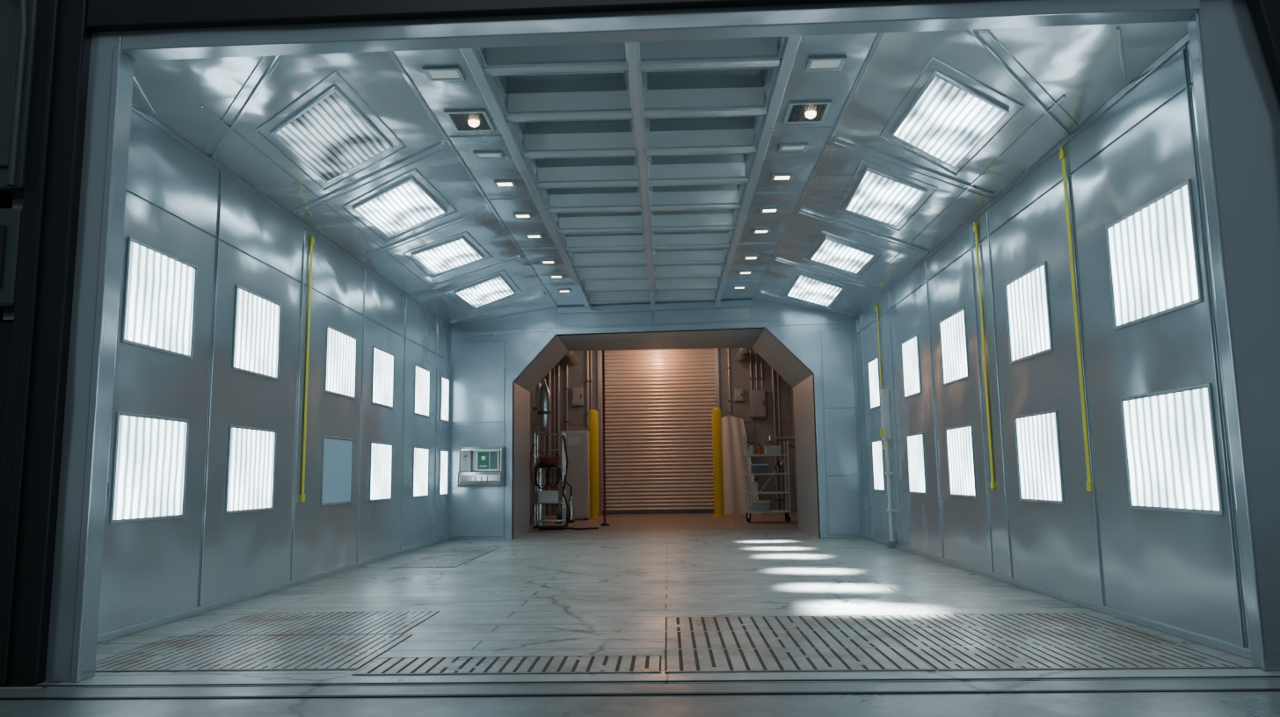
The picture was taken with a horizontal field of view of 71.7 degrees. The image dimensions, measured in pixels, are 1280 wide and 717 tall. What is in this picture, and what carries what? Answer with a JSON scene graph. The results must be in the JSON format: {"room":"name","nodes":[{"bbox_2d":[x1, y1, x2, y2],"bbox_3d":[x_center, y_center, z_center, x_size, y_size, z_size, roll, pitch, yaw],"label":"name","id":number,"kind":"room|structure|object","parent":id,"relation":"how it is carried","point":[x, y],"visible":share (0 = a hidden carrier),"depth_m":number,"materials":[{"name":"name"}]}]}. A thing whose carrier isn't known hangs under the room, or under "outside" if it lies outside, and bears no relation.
{"room":"paint spray booth","nodes":[
{"label":"paint spray booth","id":0,"kind":"room"},
{"bbox_2d":[0,200,12,319],"bbox_3d":[0.118,-1.349,5.030,18.000,6.000,0.180,-1,-8,2],"label":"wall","id":1,"kind":"structure","parent":0,"point":[2,203],"depth_m":5.05,"materials":[{"name":"metal"}]},
{"bbox_2d":[0,0,1279,686],"bbox_3d":[0.283,-0.981,4.779,7.270,5.200,0.190,-1,-8,2],"label":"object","id":2,"kind":"structure","parent":1,"relation":"attached to","point":[35,409],"depth_m":4.79,"materials":[{"name":"metal"}]},
{"bbox_2d":[2,0,1279,683],"bbox_3d":[-0.019,-0.193,4.760,7.020,3.640,0.180,-1,-8,2],"label":"trim","id":3,"kind":"structure","parent":1,"relation":"attached to","point":[1238,105],"depth_m":4.81,"materials":[{"name":"silver metal"}]},
{"bbox_2d":[0,109,450,635],"bbox_3d":[-3.400,0.555,9.932,0.126,3.620,10.060,-1,-8,2],"label":"wall","id":4,"kind":"structure","parent":0,"point":[178,204],"depth_m":7.87,"materials":[{"name":"metal"}]},
{"bbox_2d":[109,411,189,523],"bbox_3d":[-3.445,0.773,6.266,0.014,0.735,0.886,-1,-8,2],"label":"light panel","id":5,"kind":"object","parent":4,"relation":"attached to","point":[149,470],"visible":1,"depth_m":6.22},
{"bbox_2d":[121,236,197,359],"bbox_3d":[-3.461,-0.412,6.424,0.014,0.727,0.886,-1,-8,2],"label":"light panel","id":6,"kind":"object","parent":4,"relation":"attached to","point":[159,306],"visible":1,"depth_m":6.38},
{"bbox_2d":[225,424,276,514],"bbox_3d":[-3.398,0.973,7.772,0.014,0.735,0.886,-1,-8,2],"label":"light panel","id":7,"kind":"object","parent":4,"relation":"attached to","point":[251,451],"visible":1,"depth_m":7.73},
{"bbox_2d":[231,284,281,380],"bbox_3d":[-3.415,-0.212,7.930,0.014,0.727,0.886,-1,-8,2],"label":"light panel","id":8,"kind":"object","parent":4,"relation":"attached to","point":[257,317],"visible":1,"depth_m":7.90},
{"bbox_2d":[96,538,449,644],"bbox_3d":[-3.314,2.320,9.674,0.025,0.050,10.020,-1,-8,2],"label":"baseboard","id":9,"kind":"structure","parent":4,"relation":"attached to","point":[128,630],"depth_m":7.40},
{"bbox_2d":[131,102,451,327],"bbox_3d":[-3.369,-1.201,10.144,0.015,0.045,10.020,-1,-8,2],"label":"trim","id":10,"kind":"structure","parent":4,"relation":"attached to","point":[134,107],"depth_m":7.98,"materials":[{"name":"metal"}]},
{"bbox_2d":[299,235,314,501],"bbox_3d":[-3.370,0.079,8.975,0.035,2.710,0.068,-1,-8,2],"label":"strap","id":11,"kind":"object","parent":4,"relation":"hanging from","point":[311,237],"visible":1,"depth_m":8.96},
{"bbox_2d":[320,436,354,506],"bbox_3d":[-3.336,1.242,9.798,0.014,0.735,0.916,-1,-8,2],"label":"light panel","id":12,"kind":"object","parent":4,"relation":"attached to","point":[337,481],"visible":1,"depth_m":9.77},
{"bbox_2d":[324,325,356,399],"bbox_3d":[-3.353,0.058,9.956,0.014,0.727,0.916,-1,-8,2],"label":"light panel","id":13,"kind":"object","parent":4,"relation":"attached to","point":[341,347],"visible":1,"depth_m":9.92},
{"bbox_2d":[369,441,392,501],"bbox_3d":[-3.290,1.439,11.279,0.014,0.735,0.866,-1,-8,2],"label":"light panel","id":14,"kind":"object","parent":4,"relation":"attached to","point":[381,454],"visible":1,"depth_m":11.25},
{"bbox_2d":[370,345,394,408],"bbox_3d":[-3.307,0.254,11.437,0.014,0.727,0.866,-1,-8,2],"label":"light panel","id":15,"kind":"object","parent":4,"relation":"attached to","point":[383,361],"visible":1,"depth_m":11.42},
{"bbox_2d":[412,446,429,498],"bbox_3d":[-3.235,1.679,13.088,0.014,0.735,0.796,-1,-8,2],"label":"light panel","id":16,"kind":"object","parent":4,"relation":"attached to","point":[420,455],"visible":1,"depth_m":13.07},
{"bbox_2d":[414,363,429,417],"bbox_3d":[-3.252,0.494,13.245,0.014,0.727,0.796,-1,-8,2],"label":"light panel","id":17,"kind":"object","parent":4,"relation":"attached to","point":[422,375],"visible":1,"depth_m":13.22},
{"bbox_2d":[438,449,448,495],"bbox_3d":[-3.193,1.858,14.435,0.014,0.735,0.536,-1,-8,2],"label":"light panel","id":18,"kind":"object","parent":4,"relation":"attached to","point":[443,487],"visible":1,"depth_m":14.44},
{"bbox_2d":[440,450,447,494],"bbox_3d":[-3.194,1.858,14.435,0.004,0.687,0.488,-1,-8,2],"label":"diffuser","id":19,"kind":"object","parent":18,"relation":"attached to","point":[443,454],"depth_m":14.45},
{"bbox_2d":[440,376,449,422],"bbox_3d":[-3.210,0.674,14.593,0.014,0.727,0.536,-1,-8,2],"label":"light panel","id":20,"kind":"object","parent":4,"relation":"attached to","point":[444,381],"visible":1,"depth_m":14.57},
{"bbox_2d":[0,512,1279,716],"bbox_3d":[0.329,2.406,10.066,18.000,0.120,28.600,-1,-8,2],"label":"floor","id":21,"kind":"structure","parent":0,"point":[604,592],"depth_m":5.87,"materials":[{"name":"concrete"}]},
{"bbox_2d":[0,0,39,483],"bbox_3d":[-3.735,-0.248,4.816,0.770,3.869,0.290,-1,-8,2],"label":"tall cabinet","id":22,"kind":"object","parent":21,"relation":"on","point":[18,18],"visible":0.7,"depth_m":4.84,"materials":[{"name":"metal"}]},
{"bbox_2d":[94,634,413,672],"bbox_3d":[-2.306,1.740,5.264,1.630,0.005,1.050,-1,-8,2],"label":"floor grate","id":23,"kind":"object","parent":21,"relation":"on","point":[325,652],"visible":0.95,"depth_m":5.19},
{"bbox_2d":[182,610,439,636],"bbox_3d":[-2.264,1.876,6.290,1.450,0.005,0.980,-1,-8,2],"label":"floor grate","id":24,"kind":"object","parent":21,"relation":"on","point":[338,622],"visible":1,"depth_m":6.22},
{"bbox_2d":[392,546,501,567],"bbox_3d":[-2.451,2.585,11.591,0.750,0.005,2.900,-1,-8,2],"label":"floor grate","id":25,"kind":"object","parent":21,"relation":"on","point":[452,557],"visible":1,"depth_m":11.30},
{"bbox_2d":[352,654,661,675],"bbox_3d":[-0.685,1.653,4.782,1.600,0.005,0.430,-1,-8,2],"label":"floor grate","id":26,"kind":"object","parent":21,"relation":"on","point":[549,665],"visible":1,"depth_m":4.75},
{"bbox_2d":[530,450,536,524],"bbox_3d":[-2.348,2.831,19.477,0.230,1.600,0.228,-1,-8,2],"label":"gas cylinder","id":27,"kind":"object","parent":21,"relation":"on","point":[533,461],"visible":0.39,"depth_m":19.35,"materials":[{"name":"metal"}]},
{"bbox_2d":[532,382,541,450],"bbox_3d":[-2.425,1.942,20.421,0.495,3.615,0.317,-2,-8,11],"label":"vessel","id":28,"kind":"object","parent":21,"relation":"on","point":[536,389],"visible":0.23,"depth_m":20.42,"materials":[{"name":"metal"}]},
{"bbox_2d":[532,382,541,425],"bbox_3d":[-2.351,1.004,20.528,0.260,1.100,0.260,-1,-8,2],"label":"canister","id":29,"kind":"object","parent":28,"relation":"on","point":[535,390],"depth_m":20.42,"materials":[{"name":"metal"}]},
{"bbox_2d":[533,450,543,525],"bbox_3d":[-2.140,2.735,18.777,0.230,1.600,0.228,-1,-8,2],"label":"gas cylinder","id":30,"kind":"object","parent":21,"relation":"on","point":[540,470],"visible":0.46,"depth_m":18.67,"materials":[{"name":"metal"}]},
{"bbox_2d":[537,377,550,526],"bbox_3d":[-2.068,1.782,18.312,0.495,3.365,0.317,-2,-8,11],"label":"vessel","id":31,"kind":"object","parent":21,"relation":"on","point":[543,412],"visible":0.8,"depth_m":18.28,"materials":[{"name":"metal"}]},
{"bbox_2d":[538,378,550,431],"bbox_3d":[-1.992,0.968,18.402,0.260,1.100,0.260,-1,-8,2],"label":"canister","id":32,"kind":"object","parent":31,"relation":"on","point":[543,394],"depth_m":18.29,"materials":[{"name":"metal"}]},
{"bbox_2d":[530,432,570,529],"bbox_3d":[-1.783,2.446,17.785,0.816,1.900,0.551,-1,-8,2],"label":"rack","id":33,"kind":"object","parent":21,"relation":"on","point":[544,462],"visible":0.98,"depth_m":17.66,"materials":[{"name":"metal"}]},
{"bbox_2d":[555,450,574,523],"bbox_3d":[-1.692,2.884,19.955,0.418,1.603,0.300,-1,-8,2],"label":"pump","id":34,"kind":"object","parent":21,"relation":"on","point":[570,501],"visible":0.75,"depth_m":19.81,"materials":[{"name":"black metal"}]},
{"bbox_2d":[536,525,598,530],"bbox_3d":[-1.399,3.273,17.122,1.200,0.071,0.437,-1,-8,2],"label":"hose","id":35,"kind":"object","parent":21,"relation":"on","point":[550,527],"visible":1,"depth_m":17.04,"materials":[{"name":"black rubber"}]},
{"bbox_2d":[560,430,589,520],"bbox_3d":[-1.548,2.804,21.248,0.640,2.100,0.550,-1,-8,2],"label":"locker","id":36,"kind":"object","parent":21,"relation":"on","point":[578,443],"visible":0.78,"depth_m":21.02,"materials":[{"name":"metal"}]},
{"bbox_2d":[588,410,601,518],"bbox_3d":[-1.143,2.602,21.893,0.340,2.660,0.340,-1,-8,2],"label":"bollard","id":37,"kind":"object","parent":21,"relation":"on","point":[592,415],"visible":0.87,"depth_m":21.80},
{"bbox_2d":[600,350,609,525],"bbox_3d":[-0.767,1.155,18.804,0.200,4.700,0.200,-1,-8,2],"label":"pole","id":38,"kind":"object","parent":21,"relation":"on","point":[603,352],"visible":0.87,"depth_m":18.70,"materials":[{"name":"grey metal"}]},
{"bbox_2d":[0,688,1279,700],"bbox_3d":[0.144,1.555,4.104,7.800,0.009,0.030,-1,-8,2],"label":"trim","id":39,"kind":"structure","parent":21,"relation":"on","point":[1236,689],"depth_m":4.10,"materials":[{"name":"grey metal"}]},
{"bbox_2d":[0,676,1279,687],"bbox_3d":[0.152,1.588,4.351,7.800,0.010,0.020,-1,-8,2],"label":"trim","id":40,"kind":"structure","parent":21,"relation":"on","point":[1214,677],"depth_m":4.35,"materials":[{"name":"grey metal"}]},
{"bbox_2d":[712,407,726,517],"bbox_3d":[1.915,2.546,21.806,0.340,2.660,0.340,-1,-8,2],"label":"bollard","id":41,"kind":"object","parent":21,"relation":"on","point":[716,413],"visible":1,"depth_m":21.71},
{"bbox_2d":[721,415,761,514],"bbox_3d":[2.648,2.793,23.508,1.000,2.600,0.552,-1,-8,2],"label":"sheet","id":42,"kind":"object","parent":21,"relation":"on","point":[733,432],"visible":0.83,"depth_m":23.49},
{"bbox_2d":[743,435,791,523],"bbox_3d":[2.741,2.583,19.152,0.920,1.860,0.560,-1,-8,2],"label":"cart","id":43,"kind":"object","parent":21,"relation":"on","point":[788,513],"visible":1,"depth_m":18.95,"materials":[{"name":"grey metal"}]},
{"bbox_2d":[750,464,768,473],"bbox_3d":[2.588,2.383,19.183,0.360,0.200,0.370,-1,-8,2],"label":"storage box","id":44,"kind":"object","parent":43,"relation":"on","point":[755,469],"visible":0.94,"depth_m":19.01,"materials":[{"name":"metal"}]},
{"bbox_2d":[751,500,770,511],"bbox_3d":[2.599,3.166,19.079,0.360,0.220,0.370,-1,-8,2],"label":"storage box","id":45,"kind":"object","parent":43,"relation":"on","point":[758,505],"visible":1,"depth_m":18.91,"materials":[{"name":"grey plastic"}]},
{"bbox_2d":[745,509,791,513],"bbox_3d":[2.751,3.291,19.058,0.920,0.035,0.540,-1,-8,2],"label":"shelf","id":46,"kind":"object","parent":43,"relation":"attached to","point":[746,511],"depth_m":18.80,"materials":[{"name":"grey metal"}]},
{"bbox_2d":[763,445,781,454],"bbox_3d":[2.882,1.991,19.226,0.340,0.180,0.320,-1,-8,2],"label":"storage box","id":47,"kind":"object","parent":43,"relation":"on","point":[770,449],"visible":0.87,"depth_m":19.08,"materials":[{"name":"grey plastic"}]},
{"bbox_2d":[664,615,936,673],"bbox_3d":[0.845,1.714,5.408,1.380,0.005,1.780,-1,-8,2],"label":"floor grate","id":48,"kind":"object","parent":21,"relation":"on","point":[825,643],"visible":1,"depth_m":5.18,"materials":[{"name":"metal"}]},
{"bbox_2d":[862,613,1257,670],"bbox_3d":[2.339,1.687,5.366,1.590,0.005,1.780,-1,-8,2],"label":"floor grate","id":49,"kind":"object","parent":21,"relation":"on","point":[1007,642],"visible":1,"depth_m":5.14,"materials":[{"name":"metal"}]},
{"bbox_2d":[448,298,865,540],"bbox_3d":[0.142,0.996,14.524,6.753,3.860,0.149,-2,-8,7],"label":"wall","id":50,"kind":"structure","parent":0,"point":[483,352],"depth_m":14.64,"materials":[{"name":"metal"}]},
{"bbox_2d":[456,446,504,487],"bbox_3d":[-2.619,1.782,14.602,0.740,0.660,0.270,-2,-8,7],"label":"station","id":51,"kind":"object","parent":50,"relation":"attached to","point":[479,466],"visible":1,"depth_m":14.59,"materials":[{"name":"metal"}]},
{"bbox_2d":[505,320,827,540],"bbox_3d":[0.369,1.295,15.354,5.140,3.480,2.410,-1,-8,2],"label":"trim","id":52,"kind":"structure","parent":50,"relation":"attached to","point":[778,357],"depth_m":15.12,"materials":[{"name":"metal"}]},
{"bbox_2d":[131,21,1188,326],"bbox_3d":[-0.026,-1.524,10.127,6.711,0.722,10.106,-1,-8,2],"label":"ceiling","id":53,"kind":"structure","parent":0,"point":[568,107],"depth_m":7.65,"materials":[{"name":"metal"}]},
{"bbox_2d":[255,71,406,190],"bbox_3d":[-2.478,-1.770,7.158,0.962,0.148,2.116,-1,-8,2],"label":"ceiling light panel","id":54,"kind":"object","parent":53,"relation":"attached to","point":[330,135],"visible":1,"depth_m":7.08,"materials":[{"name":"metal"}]},
{"bbox_2d":[274,91,388,181],"bbox_3d":[-2.480,-1.761,7.158,0.740,0.112,1.630,-1,-8,2],"label":"diffuser","id":55,"kind":"object","parent":54,"relation":"attached to","point":[329,135],"depth_m":7.09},
{"bbox_2d":[341,167,457,241],"bbox_3d":[-2.431,-1.522,9.009,0.988,0.151,1.986,-1,-8,2],"label":"ceiling light panel","id":56,"kind":"object","parent":53,"relation":"attached to","point":[406,205],"visible":1,"depth_m":8.96,"materials":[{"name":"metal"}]},
{"bbox_2d":[356,181,443,235],"bbox_3d":[-2.433,-1.513,9.011,0.760,0.115,1.530,-1,-8,2],"label":"diffuser","id":57,"kind":"object","parent":56,"relation":"attached to","point":[404,206],"depth_m":8.96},
{"bbox_2d":[421,65,465,81],"bbox_3d":[-1.389,-2.018,6.286,0.260,0.020,0.190,-1,-8,2],"label":"recessed light","id":58,"kind":"object","parent":53,"relation":"in","point":[433,74],"visible":1,"depth_m":6.27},
{"bbox_2d":[402,231,492,278],"bbox_3d":[-2.355,-1.264,10.968,0.923,0.143,1.752,-1,-8,2],"label":"ceiling light panel","id":59,"kind":"object","parent":53,"relation":"attached to","point":[445,257],"visible":1,"depth_m":10.90,"materials":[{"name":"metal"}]},
{"bbox_2d":[414,239,480,274],"bbox_3d":[-2.358,-1.256,10.963,0.710,0.108,1.350,-1,-8,2],"label":"diffuser","id":60,"kind":"object","parent":59,"relation":"attached to","point":[445,257],"depth_m":10.91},
{"bbox_2d":[443,109,494,131],"bbox_3d":[-1.363,-1.890,7.116,0.330,0.055,0.400,-1,-8,2],"label":"recessed light","id":61,"kind":"object","parent":53,"relation":"in","point":[461,120],"visible":1,"depth_m":7.08,"materials":[{"name":"metal"}]},
{"bbox_2d":[449,113,490,130],"bbox_3d":[-1.363,-1.910,7.118,0.270,0.014,0.340,-1,-8,2],"label":"grille","id":62,"kind":"object","parent":61,"relation":"attached to","point":[459,121],"depth_m":7.10,"materials":[{"name":"metal"}]},
{"bbox_2d":[446,269,521,311],"bbox_3d":[-2.290,-0.978,13.125,0.962,0.148,2.193,-1,-8,2],"label":"ceiling light panel","id":63,"kind":"object","parent":53,"relation":"attached to","point":[495,288],"visible":1,"depth_m":13.05,"materials":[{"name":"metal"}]},
{"bbox_2d":[456,276,513,307],"bbox_3d":[-2.287,-0.970,13.123,0.740,0.112,1.690,-1,-8,2],"label":"diffuser","id":64,"kind":"object","parent":63,"relation":"attached to","point":[488,291],"depth_m":13.06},
{"bbox_2d":[472,150,504,159],"bbox_3d":[-1.340,-1.807,7.871,0.250,0.020,0.150,-1,-8,2],"label":"recessed light","id":65,"kind":"object","parent":53,"relation":"in","point":[479,155],"visible":1,"depth_m":7.86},
{"bbox_2d":[493,180,516,187],"bbox_3d":[-1.316,-1.705,8.644,0.200,0.020,0.160,-1,-8,2],"label":"recessed light","id":66,"kind":"object","parent":53,"relation":"in","point":[498,183],"visible":1,"depth_m":8.62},
{"bbox_2d":[459,48,592,310],"bbox_3d":[-1.002,-1.489,10.058,0.120,0.082,9.678,-1,-8,2],"label":"beam","id":67,"kind":"structure","parent":53,"relation":"attached to","point":[474,57],"depth_m":7.62,"materials":[{"name":"metal"}]},
{"bbox_2d":[625,42,655,307],"bbox_3d":[0.075,-1.516,9.974,0.096,0.082,9.570,-1,-8,2],"label":"beam","id":68,"kind":"structure","parent":53,"relation":"attached to","point":[632,48],"depth_m":7.58,"materials":[{"name":"metal"}]},
{"bbox_2d":[712,36,801,305],"bbox_3d":[1.123,-1.542,9.892,0.120,0.082,9.465,-1,-8,2],"label":"beam","id":69,"kind":"structure","parent":53,"relation":"attached to","point":[789,45],"depth_m":7.50,"materials":[{"name":"metal"}]},
{"bbox_2d":[770,173,793,181],"bbox_3d":[1.372,-1.753,8.568,0.200,0.020,0.160,-1,-8,2],"label":"recessed light","id":70,"kind":"object","parent":53,"relation":"in","point":[783,177],"visible":1,"depth_m":8.56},
{"bbox_2d":[778,143,808,152],"bbox_3d":[1.348,-1.856,7.795,0.250,0.020,0.150,-1,-8,2],"label":"recessed light","id":71,"kind":"object","parent":53,"relation":"in","point":[787,147],"visible":1,"depth_m":7.78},
{"bbox_2d":[782,100,832,123],"bbox_3d":[1.325,-1.938,7.039,0.330,0.055,0.400,-1,-8,2],"label":"recessed light","id":72,"kind":"object","parent":53,"relation":"in","point":[797,112],"visible":1,"depth_m":7.01,"materials":[{"name":"metal"}]},
{"bbox_2d":[787,104,826,122],"bbox_3d":[1.325,-1.959,7.042,0.270,0.014,0.340,-1,-8,2],"label":"grille","id":73,"kind":"object","parent":72,"relation":"attached to","point":[796,112],"depth_m":7.03,"materials":[{"name":"metal"}]},
{"bbox_2d":[780,269,850,310],"bbox_3d":[2.586,-0.999,13.065,0.858,0.201,2.077,-1,-8,2],"label":"ceiling light panel","id":74,"kind":"object","parent":53,"relation":"attached to","point":[805,287],"visible":1,"depth_m":13.03,"materials":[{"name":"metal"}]},
{"bbox_2d":[788,276,841,306],"bbox_3d":[2.584,-0.990,13.072,0.660,0.152,1.600,-1,-8,2],"label":"diffuser","id":75,"kind":"object","parent":74,"relation":"attached to","point":[806,288],"depth_m":13.04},
{"bbox_2d":[805,55,846,71],"bbox_3d":[1.300,-2.066,6.209,0.260,0.020,0.190,-1,-8,2],"label":"recessed light","id":76,"kind":"object","parent":53,"relation":"in","point":[814,63],"visible":1,"depth_m":6.20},
{"bbox_2d":[802,232,883,276],"bbox_3d":[2.505,-1.276,11.014,0.819,0.192,1.622,-1,-8,2],"label":"ceiling light panel","id":77,"kind":"object","parent":53,"relation":"attached to","point":[831,252],"visible":1,"depth_m":10.98,"materials":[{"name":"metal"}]},
{"bbox_2d":[811,240,872,273],"bbox_3d":[2.506,-1.266,11.016,0.630,0.146,1.250,-1,-8,2],"label":"diffuser","id":78,"kind":"object","parent":77,"relation":"attached to","point":[833,253],"depth_m":10.99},
{"bbox_2d":[836,159,938,231],"bbox_3d":[2.399,-1.581,8.772,0.780,0.183,1.791,-1,-8,2],"label":"ceiling light panel","id":79,"kind":"object","parent":53,"relation":"attached to","point":[877,196],"visible":1,"depth_m":8.70,"materials":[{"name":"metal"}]},
{"bbox_2d":[846,171,923,225],"bbox_3d":[2.402,-1.571,8.774,0.600,0.140,1.380,-1,-8,2],"label":"diffuser","id":80,"kind":"object","parent":79,"relation":"attached to","point":[877,196],"depth_m":8.71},
{"bbox_2d":[879,57,1024,175],"bbox_3d":[2.373,-1.823,6.900,0.806,0.189,1.934,-1,-8,2],"label":"ceiling light panel","id":81,"kind":"object","parent":53,"relation":"attached to","point":[947,120],"visible":1,"depth_m":6.79,"materials":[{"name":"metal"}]},
{"bbox_2d":[894,76,1004,166],"bbox_3d":[2.374,-1.815,6.895,0.620,0.144,1.490,-1,-8,2],"label":"diffuser","id":82,"kind":"object","parent":81,"relation":"attached to","point":[947,120],"depth_m":6.80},
{"bbox_2d":[531,348,794,515],"bbox_3d":[0.573,1.776,24.362,7.300,4.900,0.220,-1,-8,2],"label":"wall","id":83,"kind":"structure","parent":0,"point":[758,430],"depth_m":24.30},
{"bbox_2d":[546,370,552,515],"bbox_3d":[-2.479,1.908,24.272,0.140,4.700,0.110,-1,-8,2],"label":"pipe","id":84,"kind":"object","parent":83,"relation":"attached to","point":[549,373],"visible":0.53,"depth_m":24.19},
{"bbox_2d":[552,365,556,515],"bbox_3d":[-2.349,1.909,24.288,0.100,4.700,0.070,-1,-8,2],"label":"pipe","id":85,"kind":"object","parent":83,"relation":"attached to","point":[554,367],"visible":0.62,"depth_m":24.28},
{"bbox_2d":[556,361,559,508],"bbox_3d":[-2.229,1.905,24.270,0.130,4.700,0.100,-1,-8,2],"label":"pipe","id":86,"kind":"object","parent":83,"relation":"attached to","point":[558,363],"visible":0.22,"depth_m":24.30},
{"bbox_2d":[564,357,569,431],"bbox_3d":[-2.015,0.811,24.413,0.120,2.500,0.090,-1,-8,2],"label":"pipe","id":87,"kind":"object","parent":83,"relation":"attached to","point":[566,389],"visible":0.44,"depth_m":24.35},
{"bbox_2d":[571,387,583,406],"bbox_3d":[-1.712,1.048,24.330,0.320,0.500,0.185,-1,-8,2],"label":"electrical box","id":88,"kind":"object","parent":83,"relation":"attached to","point":[577,393],"visible":1,"depth_m":24.26,"materials":[{"name":"grey metal"}]},
{"bbox_2d":[584,350,589,426],"bbox_3d":[-1.447,0.700,24.401,0.140,2.300,0.110,-1,-8,2],"label":"pipe","id":89,"kind":"object","parent":83,"relation":"attached to","point":[586,381],"visible":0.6,"depth_m":24.35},
{"bbox_2d":[589,350,593,410],"bbox_3d":[-1.346,0.701,24.418,0.100,2.300,0.070,-1,-8,2],"label":"pipe","id":90,"kind":"object","parent":83,"relation":"attached to","point":[591,363],"visible":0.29,"depth_m":24.40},
{"bbox_2d":[596,348,719,515],"bbox_3d":[0.522,1.960,24.218,3.340,4.500,0.100,-1,-8,2],"label":"door","id":91,"kind":"structure","parent":83,"relation":"in","point":[659,404],"depth_m":24.23,"materials":[{"name":"metal"}]},
{"bbox_2d":[727,348,732,413],"bbox_3d":[2.450,0.483,24.325,0.110,2.000,0.080,-1,-8,2],"label":"pipe","id":92,"kind":"object","parent":83,"relation":"attached to","point":[729,367],"visible":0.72,"depth_m":24.29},
{"bbox_2d":[749,389,766,417],"bbox_3d":[3.208,1.228,24.129,0.420,0.750,0.235,-1,-8,2],"label":"electrical box","id":93,"kind":"object","parent":83,"relation":"attached to","point":[757,396],"visible":1,"depth_m":24.04,"materials":[{"name":"grey metal"}]},
{"bbox_2d":[771,368,779,509],"bbox_3d":[3.668,1.799,24.108,0.120,4.700,0.090,-1,-8,2],"label":"pipe","id":94,"kind":"object","parent":83,"relation":"attached to","point":[777,499],"visible":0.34,"depth_m":24.07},
{"bbox_2d":[776,371,784,509],"bbox_3d":[3.798,1.798,24.114,0.100,4.700,0.070,-1,-8,2],"label":"pipe","id":95,"kind":"object","parent":83,"relation":"attached to","point":[781,499],"visible":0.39,"depth_m":24.07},
{"bbox_2d":[789,385,797,512],"bbox_3d":[4.107,1.218,20.553,0.200,4.900,7.700,-1,-8,2],"label":"pipe","id":96,"kind":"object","parent":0,"point":[790,387],"depth_m":23.76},
{"bbox_2d":[855,41,1250,649],"bbox_3d":[3.395,0.439,9.405,0.126,3.520,9.400,-1,-8,2],"label":"wall","id":97,"kind":"structure","parent":0,"point":[1183,570],"depth_m":6.65,"materials":[{"name":"metal"}]},
{"bbox_2d":[867,356,880,410],"bbox_3d":[3.441,0.370,13.026,0.014,0.727,0.616,-1,-8,2],"label":"light panel","id":98,"kind":"object","parent":97,"relation":"attached to","point":[874,383],"visible":0.88,"depth_m":13.03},
{"bbox_2d":[872,439,885,491],"bbox_3d":[3.458,1.555,12.868,0.014,0.735,0.616,-1,-8,2],"label":"light panel","id":99,"kind":"object","parent":97,"relation":"attached to","point":[877,454],"visible":0.98,"depth_m":12.85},
{"bbox_2d":[880,388,894,548],"bbox_3d":[3.380,1.491,12.112,0.125,2.150,0.140,-1,-8,2],"label":"conduit","id":100,"kind":"object","parent":97,"relation":"attached to","point":[884,395],"visible":1,"depth_m":12.11,"materials":[{"name":"grey metal"}]},
{"bbox_2d":[901,334,921,399],"bbox_3d":[3.381,0.110,11.064,0.014,0.727,0.736,-1,-8,2],"label":"light panel","id":101,"kind":"object","parent":97,"relation":"attached to","point":[909,347],"visible":1,"depth_m":11.05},
{"bbox_2d":[906,432,926,494],"bbox_3d":[3.397,1.294,10.906,0.014,0.735,0.736,-1,-8,2],"label":"light panel","id":102,"kind":"object","parent":97,"relation":"attached to","point":[916,464],"visible":1,"depth_m":10.89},
{"bbox_2d":[938,307,969,385],"bbox_3d":[3.330,-0.110,9.414,0.014,0.727,0.826,-1,-8,2],"label":"light panel","id":103,"kind":"object","parent":97,"relation":"attached to","point":[953,336],"visible":1,"depth_m":9.39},
{"bbox_2d":[945,423,976,498],"bbox_3d":[3.347,1.075,9.256,0.014,0.735,0.826,-1,-8,2],"label":"light panel","id":104,"kind":"object","parent":97,"relation":"attached to","point":[959,440],"visible":1,"depth_m":9.23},
{"bbox_2d":[973,221,996,488],"bbox_3d":[3.294,-0.056,8.485,0.035,2.580,0.068,-1,-8,2],"label":"strap","id":105,"kind":"object","parent":97,"relation":"hanging from","point":[975,223],"visible":1,"depth_m":8.47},
{"bbox_2d":[854,33,1189,319],"bbox_3d":[3.314,-1.265,9.619,0.015,0.045,9.370,-1,-8,2],"label":"trim","id":106,"kind":"structure","parent":97,"relation":"attached to","point":[1184,40],"depth_m":6.82,"materials":[{"name":"metal"}]},
{"bbox_2d":[1004,261,1053,363],"bbox_3d":[3.271,-0.366,7.487,0.014,0.727,0.856,-1,-8,2],"label":"light panel","id":107,"kind":"object","parent":97,"relation":"attached to","point":[1027,295],"visible":1,"depth_m":7.45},
{"bbox_2d":[1013,409,1064,504],"bbox_3d":[3.287,0.819,7.329,0.014,0.735,0.856,-1,-8,2],"label":"light panel","id":108,"kind":"object","parent":97,"relation":"attached to","point":[1037,441],"visible":1,"depth_m":7.29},
{"bbox_2d":[864,535,1251,660],"bbox_3d":[3.358,2.157,9.163,0.025,0.050,9.370,-1,-8,2],"label":"baseboard","id":109,"kind":"structure","parent":97,"relation":"attached to","point":[1226,647],"depth_m":6.21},
{"bbox_2d":[1059,146,1092,491],"bbox_3d":[3.235,-0.325,6.574,0.035,2.590,0.068,-1,-8,2],"label":"strap","id":110,"kind":"object","parent":97,"relation":"hanging from","point":[1062,150],"visible":1,"depth_m":6.56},
{"bbox_2d":[1105,179,1202,330],"bbox_3d":[3.212,-0.618,5.590,0.014,0.727,0.986,-1,-8,2],"label":"light panel","id":111,"kind":"object","parent":97,"relation":"attached to","point":[1153,263],"visible":1,"depth_m":5.53,"materials":[{"name":"plastic"}]},
{"bbox_2d":[1120,383,1223,515],"bbox_3d":[3.229,0.567,5.432,0.014,0.735,0.986,-1,-8,2],"label":"light panel","id":112,"kind":"object","parent":97,"relation":"attached to","point":[1170,440],"visible":1,"depth_m":5.36,"materials":[{"name":"plastic"}]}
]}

